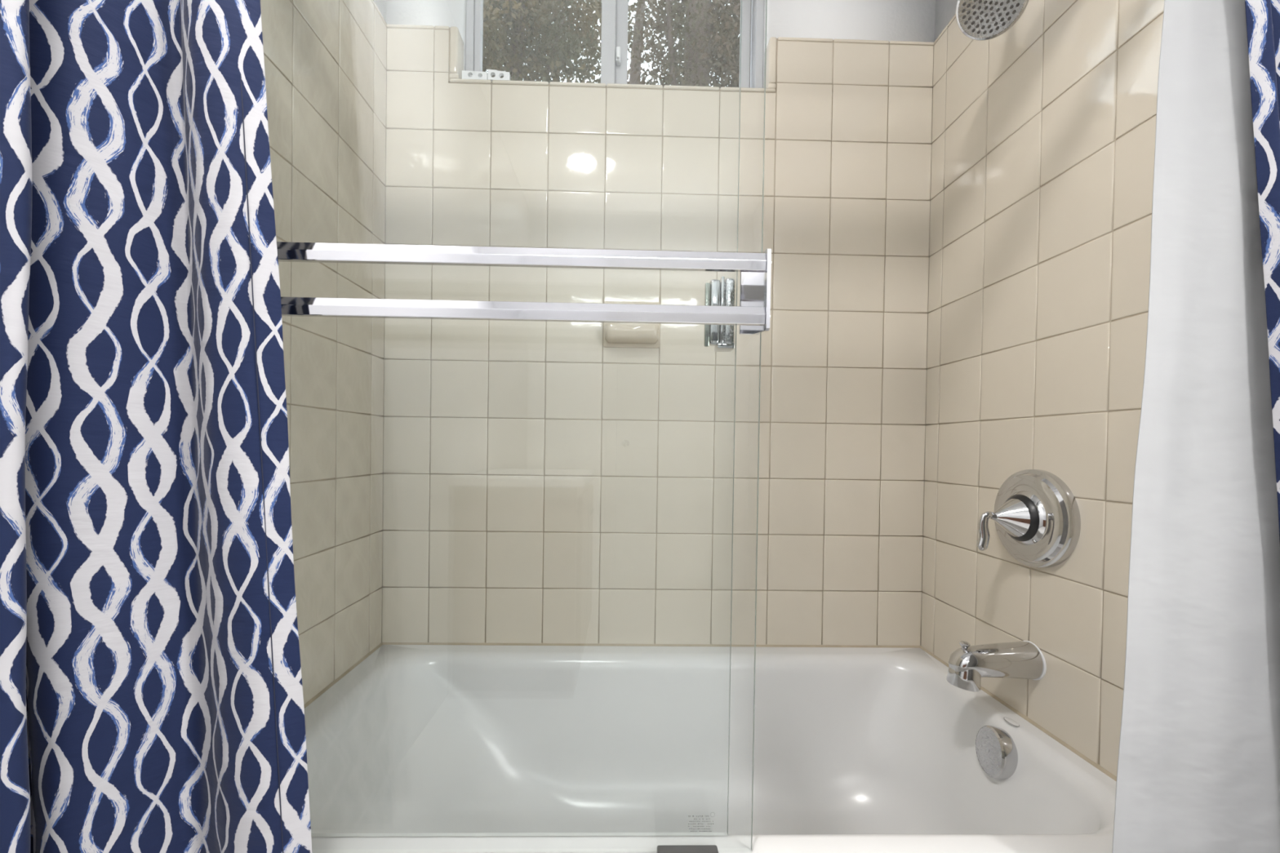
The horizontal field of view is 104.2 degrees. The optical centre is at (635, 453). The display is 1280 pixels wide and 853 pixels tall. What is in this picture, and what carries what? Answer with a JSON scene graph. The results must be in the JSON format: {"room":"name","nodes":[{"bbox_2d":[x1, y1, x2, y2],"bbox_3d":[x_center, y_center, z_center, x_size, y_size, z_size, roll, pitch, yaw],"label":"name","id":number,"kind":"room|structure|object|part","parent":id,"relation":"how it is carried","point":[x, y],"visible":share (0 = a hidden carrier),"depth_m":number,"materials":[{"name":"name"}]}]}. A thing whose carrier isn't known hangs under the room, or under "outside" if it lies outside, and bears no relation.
{"room":"bathroom","nodes":[
{"label":"bathroom","id":0,"kind":"room"},
{"bbox_2d":[260,0,386,704],"bbox_3d":[-0.707,-0.321,-0.277,0.126,2.540,3.540,1,1,-1],"label":"wall","id":1,"kind":"structure","parent":0,"point":[326,60],"depth_m":1.11,"materials":[{"name":"beige tile"}]},
{"bbox_2d":[382,0,935,645],"bbox_3d":[0.063,-0.331,1.437,1.500,2.540,0.147,1,1,-1],"label":"wall","id":2,"kind":"structure","parent":0,"point":[544,482],"depth_m":1.37,"materials":[{"name":"beige tile"}]},
{"bbox_2d":[448,26,776,92],"bbox_3d":[-0.059,-1.071,1.383,0.888,0.151,0.066,1,1,-1],"label":"trim","id":3,"kind":"structure","parent":2,"relation":"attached to","point":[456,43],"depth_m":1.35,"materials":[{"name":"beige tile"}]},
{"bbox_2d":[462,69,510,81],"bbox_3d":[-0.406,-1.025,1.353,0.128,0.028,0.011,1,1,-1],"label":"strip","id":4,"kind":"object","parent":3,"relation":"on","point":[465,74],"visible":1,"depth_m":1.35,"materials":[{"name":"white plastic"}]},
{"bbox_2d":[465,0,764,88],"bbox_3d":[-0.057,-1.215,1.449,0.846,0.415,0.065,1,1,-1],"label":"window","id":5,"kind":"structure","parent":2,"relation":"in","point":[614,46],"depth_m":1.43,"materials":[{"name":"white plastic"}]},
{"bbox_3d":[-0.258,-1.213,1.431,0.400,0.365,0.024,1,1,-1],"label":"sash","id":6,"kind":"part","parent":5,"relation":"part of","materials":[{"name":"white plastic"}]},
{"bbox_3d":[0.130,-1.207,1.467,0.411,0.365,0.024,1,1,-1],"label":"sash","id":7,"kind":"part","parent":5,"relation":"part of","materials":[{"name":"white plastic"}]},
{"bbox_2d":[603,301,660,348],"bbox_3d":[-0.010,-0.351,1.338,0.154,0.124,0.055,1,1,-1],"label":"soap dish","id":8,"kind":"object","parent":2,"relation":"attached to","point":[615,335],"visible":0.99,"depth_m":1.32,"materials":[{"name":"beige ceramic"}]},
{"bbox_2d":[604,323,658,344],"bbox_3d":[-0.010,-0.319,1.335,0.142,0.045,0.048,1,1,-1],"label":"tray","id":9,"kind":"object","parent":8,"relation":"on","point":[615,333],"depth_m":1.31,"materials":[{"name":"beige ceramic"}]},
{"bbox_2d":[303,642,1116,781],"bbox_3d":[0.060,0.534,1.002,1.492,0.009,0.751,1,1,-1],"label":"trim","id":10,"kind":"structure","parent":2,"relation":"attached to","point":[1098,766],"depth_m":1.36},
{"bbox_2d":[920,0,1164,777],"bbox_3d":[0.906,-0.298,-0.241,0.127,2.540,3.540,1,1,-1],"label":"wall","id":11,"kind":"structure","parent":0,"point":[1044,128],"depth_m":0.99,"materials":[{"name":"beige tile"}]},
{"bbox_2d":[955,0,1029,40],"bbox_3d":[0.743,-0.963,0.987,0.175,0.227,0.121,1,1,-1],"label":"showerhead","id":12,"kind":"object","parent":11,"relation":"attached to","point":[977,20],"visible":1,"depth_m":1.00,"materials":[{"name":"silver metal"}]},
{"bbox_2d":[946,640,1046,692],"bbox_3d":[0.721,0.429,1.014,0.168,0.092,0.075,1,1,-1],"label":"tub spout","id":13,"kind":"object","parent":11,"relation":"attached to","point":[1024,660],"visible":1,"depth_m":0.99,"materials":[{"name":"silver metal"}]},
{"bbox_3d":[0.668,0.393,1.013,0.019,0.022,0.019,1,1,-1],"label":"diverter knob","id":14,"kind":"part","parent":13,"relation":"part of","materials":[{"name":"silver metal"}]},
{"bbox_3d":[0.724,0.420,1.014,0.163,0.072,0.068,1,1,-1],"label":"spout","id":15,"kind":"part","parent":13,"relation":"part of","materials":[{"name":"silver metal"}]},
{"bbox_2d":[976,469,1080,568],"bbox_3d":[0.752,0.130,1.006,0.116,0.197,0.197,1,1,-1],"label":"shower valve","id":16,"kind":"object","parent":11,"relation":"attached to","point":[1036,516],"visible":1,"depth_m":0.97,"materials":[{"name":"silver metal"}]},
{"bbox_3d":[0.710,0.157,1.010,0.032,0.080,0.015,1,1,-1],"label":"lever","id":17,"kind":"part","parent":16,"relation":"part of","materials":[{"name":"silver metal"}]},
{"bbox_3d":[0.743,0.129,1.006,0.051,0.077,0.077,1,1,-1],"label":"handle","id":18,"kind":"part","parent":16,"relation":"part of","materials":[{"name":"silver metal"}]},
{"bbox_3d":[0.091,-0.958,0.560,1.486,0.032,0.032,1,1,-1],"label":"curtain rod","id":19,"kind":"object","parent":11,"relation":"attached to","visible":0},
{"bbox_2d":[0,0,311,852],"bbox_3d":[-0.496,-0.084,0.493,0.320,1.794,0.177,1,1,-1],"label":"shower curtain","id":20,"kind":"object","parent":19,"relation":"hanging from","point":[152,698],"visible":1,"depth_m":0.54,"materials":[{"name":"blue fabric"}]},
{"bbox_2d":[1111,0,1279,852],"bbox_3d":[0.685,-0.068,0.584,0.253,1.794,0.046,1,1,-1],"label":"curtain liner","id":21,"kind":"object","parent":19,"relation":"hanging from","point":[1198,771],"visible":0.98,"depth_m":0.58,"materials":[{"name":"white fabric"}]},
{"bbox_2d":[1244,0,1279,540],"bbox_3d":[0.727,-0.067,0.567,0.177,1.793,0.080,1,1,-1],"label":"shower curtain","id":22,"kind":"object","parent":19,"relation":"hanging from","point":[1262,16],"visible":1,"depth_m":0.56,"materials":[{"name":"blue fabric"}]},
{"bbox_3d":[0.082,1.011,-0.303,1.740,0.100,3.660,1,1,-1],"label":"floor","id":23,"kind":"structure","parent":0,"visible":0},
{"bbox_2d":[304,644,1116,852],"bbox_3d":[0.057,0.739,1.002,1.487,0.411,0.752,1,1,-1],"label":"bathtub","id":24,"kind":"object","parent":23,"relation":"on","point":[857,749],"visible":0.88,"depth_m":1.22,"materials":[{"name":"white ceramic"}]},
{"bbox_2d":[657,844,718,852],"bbox_3d":[0.069,0.532,0.649,0.081,0.014,0.040,1,1,-1],"label":"guide","id":25,"kind":"object","parent":24,"relation":"on","point":[680,848],"visible":1,"depth_m":0.66,"materials":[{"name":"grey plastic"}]},
{"label":"outside","id":26,"kind":"structure","parent":0,"visible":0},
{"bbox_3d":[0.140,0.980,8.471,18.000,0.150,13.840,1,1,-1],"label":"ground","id":27,"kind":"structure","parent":26,"visible":0},
{"bbox_2d":[482,0,601,84],"bbox_3d":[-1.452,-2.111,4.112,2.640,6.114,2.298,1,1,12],"label":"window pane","id":28,"kind":"object","parent":27,"relation":"on","point":[509,26],"visible":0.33,"depth_m":3.68,"materials":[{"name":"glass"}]},
{"bbox_2d":[562,0,718,84],"bbox_3d":[0.015,-2.900,6.743,2.409,7.673,1.723,1,1,-1],"label":"tree","id":29,"kind":"object","parent":27,"relation":"on","point":[633,8],"visible":0.15,"depth_m":6.65,"materials":[{"name":"brown plant"}]},
{"bbox_2d":[631,0,751,88],"bbox_3d":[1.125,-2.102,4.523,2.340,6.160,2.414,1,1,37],"label":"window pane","id":30,"kind":"object","parent":27,"relation":"on","point":[706,25],"visible":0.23,"depth_m":3.99,"materials":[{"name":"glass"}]},
{"bbox_3d":[0.090,-1.063,0.669,1.487,0.060,0.050,1,1,-1],"label":"header rail","id":31,"kind":"object","parent":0,"visible":0},
{"bbox_2d":[276,0,771,852],"bbox_3d":[-0.240,-0.254,0.623,0.820,1.574,0.077,1,1,-1],"label":"sliding shower door","id":32,"kind":"structure","parent":31,"relation":"hanging from","point":[753,315],"depth_m":0.59,"materials":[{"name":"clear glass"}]},
{"bbox_2d":[311,0,742,836],"bbox_3d":[-0.261,-0.255,0.702,0.804,1.574,0.037,1,1,-1],"label":"sliding shower door","id":33,"kind":"structure","parent":31,"relation":"hanging from","point":[721,292],"depth_m":0.70,"materials":[{"name":"clear glass"}]},
{"bbox_3d":[0.112,-0.199,0.706,0.015,0.092,0.016,1,1,-1],"label":"finger pull","id":34,"kind":"part","parent":33,"relation":"part of","materials":[{"name":"silver metal"}]}
]}

